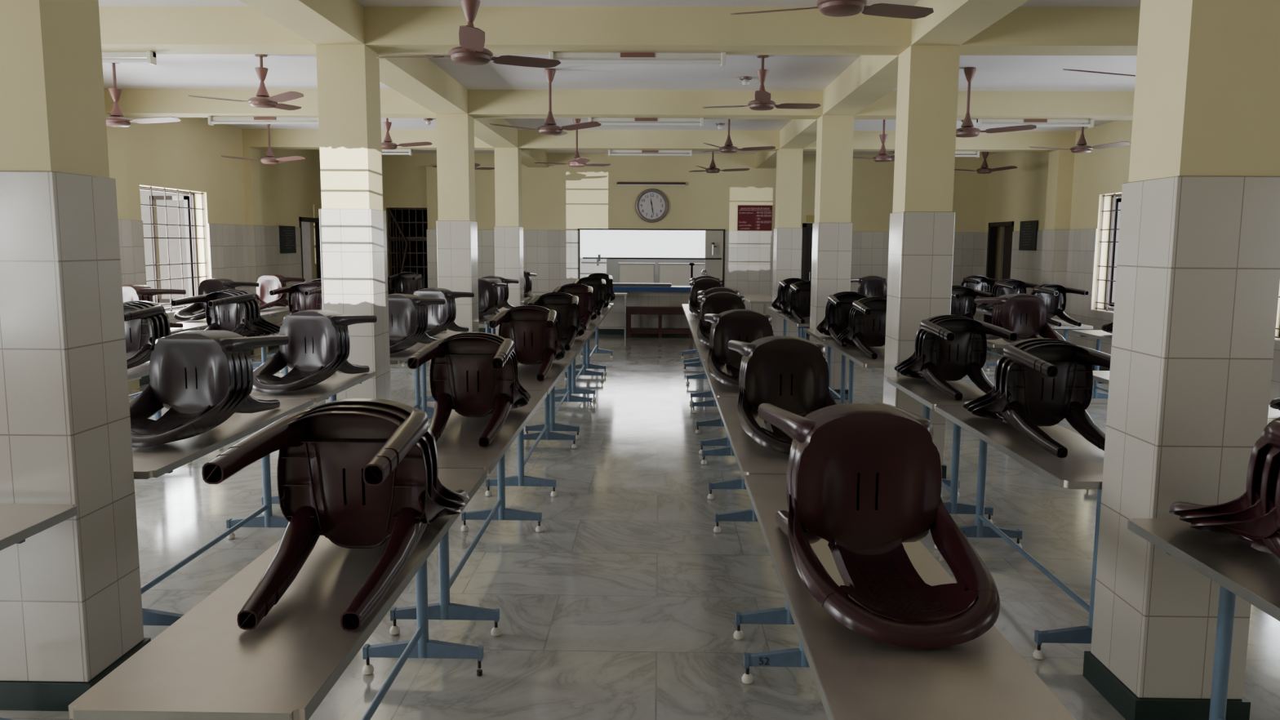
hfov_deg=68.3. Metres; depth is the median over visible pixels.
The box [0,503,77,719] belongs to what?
dining table
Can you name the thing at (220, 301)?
plastic chair
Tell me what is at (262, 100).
ceiling fan
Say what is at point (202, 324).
dining table
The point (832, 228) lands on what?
pillar
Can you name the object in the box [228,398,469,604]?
plastic chair
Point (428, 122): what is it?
ceiling lamp
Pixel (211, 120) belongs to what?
tube light
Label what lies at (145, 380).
baseboard
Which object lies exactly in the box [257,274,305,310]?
plastic chair
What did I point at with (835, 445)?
plastic chair
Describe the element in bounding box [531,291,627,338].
steel table
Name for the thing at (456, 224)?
pillar
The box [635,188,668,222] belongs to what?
wall clock
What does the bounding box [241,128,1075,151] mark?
cross beam
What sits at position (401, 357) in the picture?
dining table
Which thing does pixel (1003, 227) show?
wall
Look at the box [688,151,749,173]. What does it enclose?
ceiling fan
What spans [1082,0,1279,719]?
pillar
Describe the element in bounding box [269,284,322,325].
plastic chair
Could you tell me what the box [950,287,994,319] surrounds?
plastic chair
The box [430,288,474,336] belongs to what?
plastic chair
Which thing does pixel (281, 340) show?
plastic chair
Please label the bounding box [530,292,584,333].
plastic chair
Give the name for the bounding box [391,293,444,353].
plastic chair
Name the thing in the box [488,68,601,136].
ceiling fan
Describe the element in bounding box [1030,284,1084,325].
plastic chair
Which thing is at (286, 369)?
dining table
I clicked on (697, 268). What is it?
cabinet
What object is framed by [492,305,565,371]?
plastic chair
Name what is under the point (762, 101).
ceiling fan
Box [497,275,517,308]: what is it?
plastic chair
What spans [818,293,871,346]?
plastic chair
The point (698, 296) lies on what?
plastic chair
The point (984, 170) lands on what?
ceiling fan
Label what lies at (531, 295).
plastic chair
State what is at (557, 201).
wall
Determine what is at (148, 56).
tube light
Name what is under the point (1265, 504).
plastic chair
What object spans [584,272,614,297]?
plastic chair
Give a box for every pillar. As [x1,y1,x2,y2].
[0,0,151,711]
[315,44,391,403]
[435,114,479,332]
[493,147,524,335]
[771,148,803,337]
[809,115,853,399]
[883,45,959,479]
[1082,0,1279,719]
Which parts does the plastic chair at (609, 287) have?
seat, armrest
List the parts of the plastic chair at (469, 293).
seat, armrest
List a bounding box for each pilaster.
[105,113,141,391]
[242,146,268,354]
[426,166,438,288]
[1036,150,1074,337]
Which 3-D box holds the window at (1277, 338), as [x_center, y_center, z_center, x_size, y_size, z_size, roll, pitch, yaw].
[6.332,-0.851,8.254,0.720,1.530,1.450,0,7,1]
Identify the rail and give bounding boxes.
[582,254,721,261]
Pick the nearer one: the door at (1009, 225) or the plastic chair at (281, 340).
the plastic chair at (281, 340)
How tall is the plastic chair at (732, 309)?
0.444 m
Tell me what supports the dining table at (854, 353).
on the floor
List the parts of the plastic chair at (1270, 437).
backrest, armrest, seat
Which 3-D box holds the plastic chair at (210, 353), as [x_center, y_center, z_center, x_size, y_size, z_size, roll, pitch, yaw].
[-2.086,0.095,4.353,0.457,0.444,0.870,1,7,4]
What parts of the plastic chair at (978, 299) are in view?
seat, armrest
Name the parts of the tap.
spout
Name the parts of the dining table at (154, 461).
edge trim, leg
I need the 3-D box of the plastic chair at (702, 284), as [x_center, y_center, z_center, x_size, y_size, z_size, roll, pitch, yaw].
[0.826,-0.778,11.562,0.457,0.444,0.870,0,7,1]
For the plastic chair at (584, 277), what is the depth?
11.86 m
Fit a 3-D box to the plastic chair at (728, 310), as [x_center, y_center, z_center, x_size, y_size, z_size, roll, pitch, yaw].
[0.659,-0.100,6.127,0.457,0.444,0.870,0,7,-1]
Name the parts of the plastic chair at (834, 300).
armrest, seat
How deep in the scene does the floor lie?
4.77 m
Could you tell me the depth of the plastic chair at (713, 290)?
9.17 m
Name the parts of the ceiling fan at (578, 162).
blade, motor, blade, blade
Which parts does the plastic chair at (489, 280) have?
seat, armrest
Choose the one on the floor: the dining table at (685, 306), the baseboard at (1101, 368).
the dining table at (685, 306)
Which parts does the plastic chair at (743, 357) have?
armrest, backrest, seat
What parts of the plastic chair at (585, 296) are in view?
seat, backrest, armrest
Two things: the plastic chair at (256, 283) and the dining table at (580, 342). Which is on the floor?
the dining table at (580, 342)
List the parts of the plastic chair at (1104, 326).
armrest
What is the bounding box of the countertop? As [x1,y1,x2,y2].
[613,285,723,291]
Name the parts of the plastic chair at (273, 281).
backrest, seat, armrest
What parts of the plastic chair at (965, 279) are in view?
seat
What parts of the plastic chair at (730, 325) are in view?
armrest, backrest, seat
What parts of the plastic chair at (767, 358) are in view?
armrest, backrest, seat, armrest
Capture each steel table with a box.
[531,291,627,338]
[739,294,772,314]
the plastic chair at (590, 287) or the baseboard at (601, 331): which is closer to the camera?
the plastic chair at (590, 287)
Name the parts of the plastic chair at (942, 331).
armrest, backrest, seat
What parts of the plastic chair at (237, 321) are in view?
seat, armrest, backrest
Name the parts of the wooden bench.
leg, seat, leg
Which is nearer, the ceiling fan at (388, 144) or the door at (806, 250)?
the ceiling fan at (388, 144)
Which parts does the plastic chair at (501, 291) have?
seat, armrest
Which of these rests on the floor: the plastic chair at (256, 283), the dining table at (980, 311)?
the dining table at (980, 311)
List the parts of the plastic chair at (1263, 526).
backrest, armrest, seat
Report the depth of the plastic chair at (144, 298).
9.11 m
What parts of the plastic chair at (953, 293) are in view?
seat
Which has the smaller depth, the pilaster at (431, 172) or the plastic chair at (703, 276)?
the plastic chair at (703, 276)
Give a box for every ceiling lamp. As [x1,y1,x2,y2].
[423,118,432,124]
[715,123,724,129]
[739,75,751,85]
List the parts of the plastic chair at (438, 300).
seat, armrest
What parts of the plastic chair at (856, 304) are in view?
armrest, seat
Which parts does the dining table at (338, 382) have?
leg, edge trim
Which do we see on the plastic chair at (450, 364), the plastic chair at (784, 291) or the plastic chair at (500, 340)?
the plastic chair at (500, 340)
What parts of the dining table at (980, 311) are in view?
edge trim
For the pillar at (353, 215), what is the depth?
6.56 m
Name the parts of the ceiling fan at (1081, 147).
blade, motor, blade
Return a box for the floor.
[0,333,1279,719]
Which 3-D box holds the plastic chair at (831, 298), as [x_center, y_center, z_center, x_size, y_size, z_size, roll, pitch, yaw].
[1.896,-0.412,8.663,0.457,0.444,0.870,0,7,1]
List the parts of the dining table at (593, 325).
leg, leg, edge trim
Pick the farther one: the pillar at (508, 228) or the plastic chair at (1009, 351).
the pillar at (508, 228)
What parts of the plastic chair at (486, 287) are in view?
backrest, seat, armrest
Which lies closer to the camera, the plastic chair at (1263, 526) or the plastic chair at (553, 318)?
the plastic chair at (1263, 526)
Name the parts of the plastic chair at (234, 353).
armrest, backrest, seat, armrest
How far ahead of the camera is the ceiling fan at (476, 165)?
15.19 m
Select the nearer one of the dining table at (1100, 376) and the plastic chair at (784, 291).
the dining table at (1100, 376)
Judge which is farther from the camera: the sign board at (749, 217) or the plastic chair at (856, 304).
the sign board at (749, 217)
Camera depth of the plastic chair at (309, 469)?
2.51 m
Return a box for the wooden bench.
[626,306,693,337]
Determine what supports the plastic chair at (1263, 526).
on the dining table at (1241, 570)
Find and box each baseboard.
[139,345,279,386]
[479,328,688,334]
[1092,364,1110,370]
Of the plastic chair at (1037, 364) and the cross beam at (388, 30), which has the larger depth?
the cross beam at (388, 30)
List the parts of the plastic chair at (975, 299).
seat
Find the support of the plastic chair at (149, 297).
on the dining table at (173, 331)
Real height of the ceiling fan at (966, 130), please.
0.605 m
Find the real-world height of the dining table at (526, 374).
0.769 m
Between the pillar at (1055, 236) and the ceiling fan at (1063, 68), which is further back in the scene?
the pillar at (1055, 236)
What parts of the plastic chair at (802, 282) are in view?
seat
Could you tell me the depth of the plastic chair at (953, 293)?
9.93 m
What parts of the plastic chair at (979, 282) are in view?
seat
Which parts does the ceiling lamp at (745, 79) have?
bulb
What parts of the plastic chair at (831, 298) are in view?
armrest, seat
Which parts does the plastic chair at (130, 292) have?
seat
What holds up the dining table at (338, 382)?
on the floor
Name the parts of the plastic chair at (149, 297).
seat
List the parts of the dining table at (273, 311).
edge trim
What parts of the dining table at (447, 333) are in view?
leg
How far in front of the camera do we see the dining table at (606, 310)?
12.24 m
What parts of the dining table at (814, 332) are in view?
edge trim, leg, leg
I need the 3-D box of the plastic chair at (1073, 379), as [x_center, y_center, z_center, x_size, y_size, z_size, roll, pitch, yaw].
[1.859,0.135,4.327,0.457,0.444,0.870,0,7,-2]
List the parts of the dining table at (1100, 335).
edge trim, leg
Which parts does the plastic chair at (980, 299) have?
seat, armrest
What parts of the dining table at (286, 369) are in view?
leg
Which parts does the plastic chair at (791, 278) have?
seat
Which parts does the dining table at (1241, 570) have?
edge trim, leg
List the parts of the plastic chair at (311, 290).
seat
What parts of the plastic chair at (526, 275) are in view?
seat, armrest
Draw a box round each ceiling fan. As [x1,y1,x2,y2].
[106,62,181,127]
[188,53,303,110]
[221,120,305,164]
[376,0,560,68]
[381,118,432,149]
[432,163,494,169]
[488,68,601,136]
[533,118,610,167]
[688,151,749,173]
[702,54,821,111]
[702,119,775,153]
[730,0,933,18]
[853,119,894,162]
[954,151,1017,173]
[955,66,1036,137]
[1028,123,1131,153]
[1062,68,1135,76]
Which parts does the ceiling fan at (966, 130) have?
motor, blade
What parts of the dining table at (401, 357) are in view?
edge trim, leg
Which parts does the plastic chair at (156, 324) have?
seat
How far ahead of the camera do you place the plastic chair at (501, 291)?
11.95 m
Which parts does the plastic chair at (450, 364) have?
armrest, seat, backrest, armrest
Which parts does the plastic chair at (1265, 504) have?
backrest, armrest, seat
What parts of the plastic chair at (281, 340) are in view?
armrest, backrest, armrest, seat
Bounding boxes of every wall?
[124,117,321,330]
[139,189,311,307]
[382,152,989,328]
[390,209,427,293]
[580,257,705,283]
[980,120,1279,404]
[1000,196,1121,307]
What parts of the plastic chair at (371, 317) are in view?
armrest, backrest, seat, armrest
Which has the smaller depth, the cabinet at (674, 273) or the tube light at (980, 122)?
the tube light at (980, 122)
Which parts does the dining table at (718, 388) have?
edge trim, leg, leg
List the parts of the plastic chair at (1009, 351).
armrest, backrest, seat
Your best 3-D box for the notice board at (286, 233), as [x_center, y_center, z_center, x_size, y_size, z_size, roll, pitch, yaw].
[-5.610,-1.918,15.018,0.027,0.430,0.600,0,7,1]
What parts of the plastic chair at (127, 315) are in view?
seat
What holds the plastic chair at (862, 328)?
on the dining table at (854, 353)
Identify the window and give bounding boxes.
[139,186,207,312]
[1093,193,1121,312]
[1275,296,1279,340]
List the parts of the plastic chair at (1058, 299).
seat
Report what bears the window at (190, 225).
in the wall at (185, 154)
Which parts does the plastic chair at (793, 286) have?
seat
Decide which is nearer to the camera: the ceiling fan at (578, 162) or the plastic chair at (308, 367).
the plastic chair at (308, 367)
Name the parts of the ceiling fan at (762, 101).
blade, motor, ceiling plate, blade, blade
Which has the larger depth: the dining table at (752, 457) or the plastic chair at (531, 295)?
the plastic chair at (531, 295)
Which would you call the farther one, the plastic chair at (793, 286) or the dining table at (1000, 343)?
the plastic chair at (793, 286)
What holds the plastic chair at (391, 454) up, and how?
on the plastic chair at (309, 469)
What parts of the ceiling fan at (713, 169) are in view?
motor, blade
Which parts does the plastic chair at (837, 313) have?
armrest, backrest, seat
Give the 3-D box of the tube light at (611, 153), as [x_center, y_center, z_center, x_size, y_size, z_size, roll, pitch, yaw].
[0.145,-2.978,13.578,1.204,0.087,0.078,0,7,1]
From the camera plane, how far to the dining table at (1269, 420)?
4.81 m
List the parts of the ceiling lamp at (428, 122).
bulb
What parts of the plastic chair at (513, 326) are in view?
seat, backrest, armrest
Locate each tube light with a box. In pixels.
[102,50,156,65]
[208,115,318,124]
[382,149,412,155]
[549,51,725,66]
[588,117,703,126]
[608,149,692,156]
[617,182,685,186]
[893,151,979,157]
[976,118,1093,128]
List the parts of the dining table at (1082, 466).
leg, edge trim, leg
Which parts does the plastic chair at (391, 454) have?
seat, armrest, backrest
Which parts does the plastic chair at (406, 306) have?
backrest, seat, armrest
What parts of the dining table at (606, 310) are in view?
leg, leg, edge trim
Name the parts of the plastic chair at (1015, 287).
backrest, armrest, seat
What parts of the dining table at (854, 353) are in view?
leg, edge trim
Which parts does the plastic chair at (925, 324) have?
armrest, backrest, seat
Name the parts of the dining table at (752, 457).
edge trim, leg, leg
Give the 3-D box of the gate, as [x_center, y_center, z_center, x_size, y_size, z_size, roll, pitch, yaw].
[-4.187,-1.628,17.172,0.780,2.260,0.087,0,7,1]
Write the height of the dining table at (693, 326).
0.769 m
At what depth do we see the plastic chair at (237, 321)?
8.15 m
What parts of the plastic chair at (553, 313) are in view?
seat, armrest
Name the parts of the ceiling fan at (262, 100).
blade, ceiling plate, motor, blade, blade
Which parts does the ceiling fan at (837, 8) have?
blade, motor, blade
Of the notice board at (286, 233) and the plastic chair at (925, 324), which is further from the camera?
the notice board at (286, 233)
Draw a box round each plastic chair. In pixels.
[122,284,176,328]
[123,302,160,368]
[123,302,166,368]
[123,304,155,368]
[125,300,171,367]
[128,330,273,448]
[130,330,278,443]
[131,330,284,441]
[137,284,181,328]
[139,329,288,439]
[142,284,186,328]
[171,292,274,337]
[173,278,252,320]
[177,290,279,336]
[182,278,255,320]
[186,278,258,320]
[186,289,279,336]
[190,288,280,336]
[201,409,461,631]
[216,403,465,617]
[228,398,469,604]
[252,309,368,393]
[254,274,302,308]
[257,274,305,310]
[261,310,373,391]
[266,310,377,391]
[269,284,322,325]
[275,283,320,308]
[277,282,321,293]
[280,281,321,293]
[310,279,321,282]
[387,272,422,294]
[388,293,437,352]
[389,271,423,288]
[389,293,442,353]
[390,293,439,352]
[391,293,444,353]
[407,336,528,447]
[412,334,529,441]
[413,287,468,335]
[416,332,530,438]
[426,288,471,336]
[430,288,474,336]
[478,275,515,308]
[478,279,504,319]
[478,280,506,319]
[479,280,505,319]
[488,307,564,381]
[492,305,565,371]
[492,306,564,373]
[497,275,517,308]
[497,276,519,309]
[523,270,535,297]
[524,273,536,298]
[527,293,584,350]
[529,293,584,344]
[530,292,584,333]
[552,284,596,329]
[553,283,597,323]
[553,284,596,324]
[573,276,608,309]
[573,277,608,311]
[573,277,608,315]
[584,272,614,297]
[587,274,614,306]
[688,275,719,310]
[688,278,722,315]
[697,287,739,324]
[697,291,746,345]
[697,296,720,341]
[704,310,728,373]
[704,310,729,379]
[705,309,747,381]
[706,309,773,388]
[728,335,823,435]
[729,336,826,441]
[730,336,836,454]
[757,402,967,612]
[761,404,999,648]
[771,278,803,309]
[772,278,804,307]
[773,279,804,311]
[781,280,809,315]
[782,281,811,316]
[782,282,811,323]
[816,291,871,340]
[817,292,868,341]
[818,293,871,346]
[837,297,886,351]
[839,297,886,348]
[840,298,886,359]
[850,277,886,297]
[851,275,887,297]
[893,315,1007,393]
[897,316,1011,393]
[900,318,1017,400]
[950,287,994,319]
[951,286,988,311]
[960,275,997,307]
[962,337,1111,448]
[963,275,999,307]
[967,340,1110,451]
[971,342,1111,457]
[974,293,1046,343]
[977,279,1038,310]
[977,293,1050,342]
[979,279,1027,311]
[979,293,1056,342]
[981,280,1038,311]
[982,293,1065,341]
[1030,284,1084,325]
[1033,284,1088,326]
[1101,321,1113,331]
[1104,324,1112,333]
[1107,326,1112,333]
[1168,417,1279,558]
[1179,446,1279,553]
[1190,468,1279,554]
[1269,397,1279,408]
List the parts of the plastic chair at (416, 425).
seat, armrest, backrest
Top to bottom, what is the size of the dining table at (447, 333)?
0.769 m
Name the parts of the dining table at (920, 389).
edge trim, leg, leg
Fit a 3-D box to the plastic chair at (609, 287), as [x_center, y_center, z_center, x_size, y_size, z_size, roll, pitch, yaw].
[-0.587,-1.004,13.409,0.457,0.444,0.870,0,7,-1]
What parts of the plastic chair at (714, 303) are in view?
armrest, backrest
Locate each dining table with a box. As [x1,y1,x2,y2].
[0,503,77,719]
[68,468,487,719]
[127,360,192,464]
[128,326,197,398]
[132,398,313,626]
[176,313,269,370]
[218,334,279,449]
[249,371,375,515]
[252,305,290,373]
[283,365,311,408]
[389,390,546,636]
[390,342,432,418]
[420,329,466,413]
[478,314,496,333]
[484,351,577,497]
[491,305,521,333]
[524,296,535,305]
[524,329,593,439]
[555,315,604,400]
[575,303,613,374]
[680,303,700,368]
[683,311,707,384]
[688,320,717,413]
[693,336,729,454]
[701,360,746,499]
[713,396,794,639]
[741,474,1076,719]
[767,306,801,337]
[784,316,809,339]
[804,328,848,404]
[823,339,884,403]
[887,377,993,524]
[934,404,1104,659]
[975,306,1000,371]
[986,337,1009,348]
[1047,318,1093,341]
[1071,329,1112,398]
[1093,370,1279,418]
[1127,518,1279,719]
[1266,418,1275,424]
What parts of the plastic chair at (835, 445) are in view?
armrest, seat, backrest, armrest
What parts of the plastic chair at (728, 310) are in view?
armrest, seat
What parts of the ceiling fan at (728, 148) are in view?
blade, blade, motor, blade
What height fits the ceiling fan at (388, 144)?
0.445 m
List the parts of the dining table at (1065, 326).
leg, edge trim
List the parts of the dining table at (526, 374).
leg, leg, edge trim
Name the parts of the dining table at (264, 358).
leg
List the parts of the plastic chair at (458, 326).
armrest, seat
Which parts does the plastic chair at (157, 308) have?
seat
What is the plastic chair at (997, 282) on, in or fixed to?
on the plastic chair at (1009, 286)
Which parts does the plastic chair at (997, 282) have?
seat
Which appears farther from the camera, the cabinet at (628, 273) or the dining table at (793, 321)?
the cabinet at (628, 273)
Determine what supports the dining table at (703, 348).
on the floor
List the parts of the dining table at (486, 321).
edge trim, leg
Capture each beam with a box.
[98,6,1140,55]
[103,88,1134,119]
[239,0,546,167]
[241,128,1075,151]
[755,0,1028,168]
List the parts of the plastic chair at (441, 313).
seat, backrest, armrest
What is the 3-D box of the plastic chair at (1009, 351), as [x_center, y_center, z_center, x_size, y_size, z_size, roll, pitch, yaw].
[1.856,0.110,4.445,0.457,0.444,0.870,0,7,-2]
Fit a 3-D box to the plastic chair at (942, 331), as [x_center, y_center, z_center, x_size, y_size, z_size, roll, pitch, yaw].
[1.901,-0.054,5.814,0.457,0.444,0.870,0,7,-3]
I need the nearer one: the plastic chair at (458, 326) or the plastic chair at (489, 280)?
the plastic chair at (458, 326)
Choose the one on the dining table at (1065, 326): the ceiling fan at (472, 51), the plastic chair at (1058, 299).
the plastic chair at (1058, 299)
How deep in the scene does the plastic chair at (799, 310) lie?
10.85 m
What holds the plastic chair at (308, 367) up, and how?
on the dining table at (338, 382)
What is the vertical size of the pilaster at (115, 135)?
2.980 m
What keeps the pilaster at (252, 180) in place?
attached to the wall at (185, 154)
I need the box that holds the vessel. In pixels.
[701,269,708,275]
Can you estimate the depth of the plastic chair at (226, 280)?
10.71 m
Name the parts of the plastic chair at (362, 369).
armrest, backrest, armrest, seat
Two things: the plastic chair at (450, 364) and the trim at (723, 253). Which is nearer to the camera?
the plastic chair at (450, 364)
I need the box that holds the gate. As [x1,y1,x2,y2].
[387,208,427,293]
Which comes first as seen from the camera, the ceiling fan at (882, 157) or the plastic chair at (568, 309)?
the plastic chair at (568, 309)
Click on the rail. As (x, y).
(599, 257)
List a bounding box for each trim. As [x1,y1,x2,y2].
[577,228,724,287]
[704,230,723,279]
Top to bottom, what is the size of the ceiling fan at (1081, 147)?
0.540 m
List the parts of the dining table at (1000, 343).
edge trim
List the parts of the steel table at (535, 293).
leg, leg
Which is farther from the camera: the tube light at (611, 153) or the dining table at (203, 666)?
the tube light at (611, 153)
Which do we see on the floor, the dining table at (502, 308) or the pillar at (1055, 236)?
the dining table at (502, 308)
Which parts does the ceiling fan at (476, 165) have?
blade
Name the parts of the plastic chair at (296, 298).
seat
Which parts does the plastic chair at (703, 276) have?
seat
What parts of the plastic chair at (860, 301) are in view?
armrest, seat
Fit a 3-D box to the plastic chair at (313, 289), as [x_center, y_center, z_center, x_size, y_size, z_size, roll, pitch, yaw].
[-3.449,-0.603,9.960,0.457,0.444,0.870,1,7,5]
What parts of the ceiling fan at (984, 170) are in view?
blade, motor, blade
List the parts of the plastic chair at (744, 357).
armrest, seat, backrest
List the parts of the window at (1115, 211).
sill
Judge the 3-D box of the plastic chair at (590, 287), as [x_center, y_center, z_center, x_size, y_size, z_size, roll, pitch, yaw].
[-0.691,-0.599,10.054,0.457,0.444,0.870,0,7,-1]
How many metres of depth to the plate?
16.81 m
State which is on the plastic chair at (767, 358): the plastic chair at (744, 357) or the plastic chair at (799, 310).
the plastic chair at (744, 357)
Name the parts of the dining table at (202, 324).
edge trim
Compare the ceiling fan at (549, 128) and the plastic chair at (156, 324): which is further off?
the ceiling fan at (549, 128)
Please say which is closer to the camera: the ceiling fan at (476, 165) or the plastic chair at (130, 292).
the plastic chair at (130, 292)
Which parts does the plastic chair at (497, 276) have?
seat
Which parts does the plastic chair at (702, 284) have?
armrest, backrest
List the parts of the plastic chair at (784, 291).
armrest, backrest, seat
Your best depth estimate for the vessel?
17.22 m
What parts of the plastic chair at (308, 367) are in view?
armrest, backrest, seat, armrest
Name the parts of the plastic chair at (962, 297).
seat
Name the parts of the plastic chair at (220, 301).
seat, armrest, backrest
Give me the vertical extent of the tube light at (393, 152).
0.087 m
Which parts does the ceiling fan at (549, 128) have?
blade, motor, blade, blade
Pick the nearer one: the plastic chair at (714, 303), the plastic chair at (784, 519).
the plastic chair at (784, 519)
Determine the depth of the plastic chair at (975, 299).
8.39 m
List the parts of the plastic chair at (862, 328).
armrest, backrest, seat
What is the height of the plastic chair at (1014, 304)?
0.444 m
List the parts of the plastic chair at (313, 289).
seat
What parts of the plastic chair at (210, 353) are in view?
armrest, backrest, seat, armrest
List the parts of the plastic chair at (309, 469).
armrest, seat, backrest, armrest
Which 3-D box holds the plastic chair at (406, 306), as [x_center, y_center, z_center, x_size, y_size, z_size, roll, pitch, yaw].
[-1.989,-0.309,7.617,0.457,0.444,0.870,1,7,9]
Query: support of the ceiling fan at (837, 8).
hanging from the ceiling
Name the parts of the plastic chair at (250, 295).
seat, armrest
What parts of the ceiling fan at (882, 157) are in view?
blade, motor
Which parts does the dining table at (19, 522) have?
edge trim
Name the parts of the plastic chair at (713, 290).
seat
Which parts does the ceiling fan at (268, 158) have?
blade, motor, blade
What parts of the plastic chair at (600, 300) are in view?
seat, armrest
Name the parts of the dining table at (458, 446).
leg, edge trim, leg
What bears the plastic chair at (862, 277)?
on the dining table
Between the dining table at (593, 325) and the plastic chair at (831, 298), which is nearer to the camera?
the plastic chair at (831, 298)
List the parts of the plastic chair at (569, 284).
seat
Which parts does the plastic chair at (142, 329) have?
armrest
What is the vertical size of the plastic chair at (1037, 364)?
0.444 m
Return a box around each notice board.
[279,225,296,253]
[1018,220,1038,250]
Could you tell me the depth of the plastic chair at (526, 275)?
14.59 m
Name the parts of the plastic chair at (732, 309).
armrest, seat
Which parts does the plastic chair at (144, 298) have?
seat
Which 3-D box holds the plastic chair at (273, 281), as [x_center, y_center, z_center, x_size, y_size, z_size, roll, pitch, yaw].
[-4.796,-0.879,12.171,0.457,0.444,0.870,2,7,15]
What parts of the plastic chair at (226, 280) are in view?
armrest, backrest, seat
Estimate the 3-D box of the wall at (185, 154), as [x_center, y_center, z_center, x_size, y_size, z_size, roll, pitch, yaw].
[-5.937,-0.755,6.113,0.254,3.230,22.070,0,7,1]
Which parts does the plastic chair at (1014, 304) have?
seat, backrest, armrest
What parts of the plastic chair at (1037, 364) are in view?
armrest, backrest, seat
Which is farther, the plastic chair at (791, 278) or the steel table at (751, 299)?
the steel table at (751, 299)
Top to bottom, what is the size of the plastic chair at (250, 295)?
0.444 m
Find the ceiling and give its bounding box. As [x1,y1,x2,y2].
[98,0,1140,155]
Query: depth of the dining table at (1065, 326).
10.48 m
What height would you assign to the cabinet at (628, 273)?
1.240 m
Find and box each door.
[298,217,321,282]
[801,222,813,335]
[983,221,1013,324]
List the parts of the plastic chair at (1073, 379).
armrest, backrest, seat, armrest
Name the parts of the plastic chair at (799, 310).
armrest, backrest, seat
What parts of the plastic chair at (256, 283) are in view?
backrest, armrest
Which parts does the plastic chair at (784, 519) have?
armrest, seat, backrest, armrest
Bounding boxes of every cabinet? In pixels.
[618,262,655,283]
[658,262,694,285]
[689,262,705,278]
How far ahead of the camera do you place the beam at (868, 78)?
7.42 m
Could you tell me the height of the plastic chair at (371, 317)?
0.444 m
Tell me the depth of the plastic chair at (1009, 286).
11.97 m
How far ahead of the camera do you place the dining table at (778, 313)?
12.39 m
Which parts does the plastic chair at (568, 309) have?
seat, backrest, armrest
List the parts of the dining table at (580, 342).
leg, leg, edge trim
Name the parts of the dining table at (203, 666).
leg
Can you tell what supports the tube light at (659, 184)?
attached to the wall at (557, 201)
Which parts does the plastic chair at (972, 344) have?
armrest, backrest, seat, armrest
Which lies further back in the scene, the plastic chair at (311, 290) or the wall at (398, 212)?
the wall at (398, 212)
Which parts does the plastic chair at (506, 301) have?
seat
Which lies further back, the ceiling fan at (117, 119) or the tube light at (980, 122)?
the tube light at (980, 122)
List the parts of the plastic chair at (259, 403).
armrest, backrest, seat, armrest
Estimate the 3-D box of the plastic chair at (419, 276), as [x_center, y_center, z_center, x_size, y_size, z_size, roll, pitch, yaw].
[-3.340,-1.063,13.721,0.457,0.444,0.870,0,7,1]
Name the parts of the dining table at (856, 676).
leg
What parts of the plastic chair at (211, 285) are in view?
armrest, backrest, seat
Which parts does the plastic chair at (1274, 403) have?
armrest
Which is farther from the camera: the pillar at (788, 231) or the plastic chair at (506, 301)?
the pillar at (788, 231)
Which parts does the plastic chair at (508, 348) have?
seat, armrest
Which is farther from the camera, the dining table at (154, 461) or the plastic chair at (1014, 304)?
the plastic chair at (1014, 304)
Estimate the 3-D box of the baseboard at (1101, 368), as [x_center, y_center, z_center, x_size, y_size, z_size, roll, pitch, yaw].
[5.901,0.893,6.070,0.028,0.100,22.070,0,7,1]
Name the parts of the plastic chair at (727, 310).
armrest, seat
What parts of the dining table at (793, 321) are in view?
edge trim, leg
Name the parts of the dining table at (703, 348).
edge trim, leg, leg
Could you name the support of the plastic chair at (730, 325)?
on the plastic chair at (732, 309)
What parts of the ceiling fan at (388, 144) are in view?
motor, blade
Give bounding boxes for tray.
[613,283,671,286]
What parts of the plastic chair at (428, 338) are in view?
seat, armrest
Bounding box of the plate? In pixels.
[806,215,814,222]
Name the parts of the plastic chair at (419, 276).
seat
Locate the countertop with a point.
(673, 288)
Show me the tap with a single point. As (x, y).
(713, 243)
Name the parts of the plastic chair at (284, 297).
seat, armrest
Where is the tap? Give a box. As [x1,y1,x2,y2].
[711,242,715,254]
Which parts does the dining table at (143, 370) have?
edge trim, leg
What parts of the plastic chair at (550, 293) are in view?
seat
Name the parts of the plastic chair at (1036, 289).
seat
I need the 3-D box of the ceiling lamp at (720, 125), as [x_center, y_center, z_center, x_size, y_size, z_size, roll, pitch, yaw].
[1.063,-3.094,12.495,0.120,0.080,0.118,0,7,1]
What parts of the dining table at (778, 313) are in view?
edge trim, leg, leg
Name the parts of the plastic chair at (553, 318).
seat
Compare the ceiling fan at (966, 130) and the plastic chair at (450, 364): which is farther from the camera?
the ceiling fan at (966, 130)
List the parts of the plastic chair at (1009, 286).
seat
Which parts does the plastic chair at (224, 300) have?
seat, backrest, armrest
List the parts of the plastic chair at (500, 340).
seat, armrest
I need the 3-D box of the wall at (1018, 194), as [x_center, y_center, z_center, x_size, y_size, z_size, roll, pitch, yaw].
[6.036,-0.659,5.875,0.254,3.230,22.070,0,7,1]
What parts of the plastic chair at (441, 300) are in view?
armrest, seat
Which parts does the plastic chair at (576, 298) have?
seat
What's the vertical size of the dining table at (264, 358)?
0.769 m
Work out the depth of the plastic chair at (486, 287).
10.92 m
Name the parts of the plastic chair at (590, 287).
seat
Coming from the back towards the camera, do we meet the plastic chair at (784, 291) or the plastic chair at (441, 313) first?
the plastic chair at (784, 291)
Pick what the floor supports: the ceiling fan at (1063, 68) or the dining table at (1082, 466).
the dining table at (1082, 466)
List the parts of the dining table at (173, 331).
edge trim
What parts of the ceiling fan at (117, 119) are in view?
motor, blade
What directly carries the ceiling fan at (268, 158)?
hanging from the ceiling
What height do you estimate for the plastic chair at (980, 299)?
0.444 m
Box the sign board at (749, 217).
[737,204,772,231]
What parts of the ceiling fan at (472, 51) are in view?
blade, motor, blade, blade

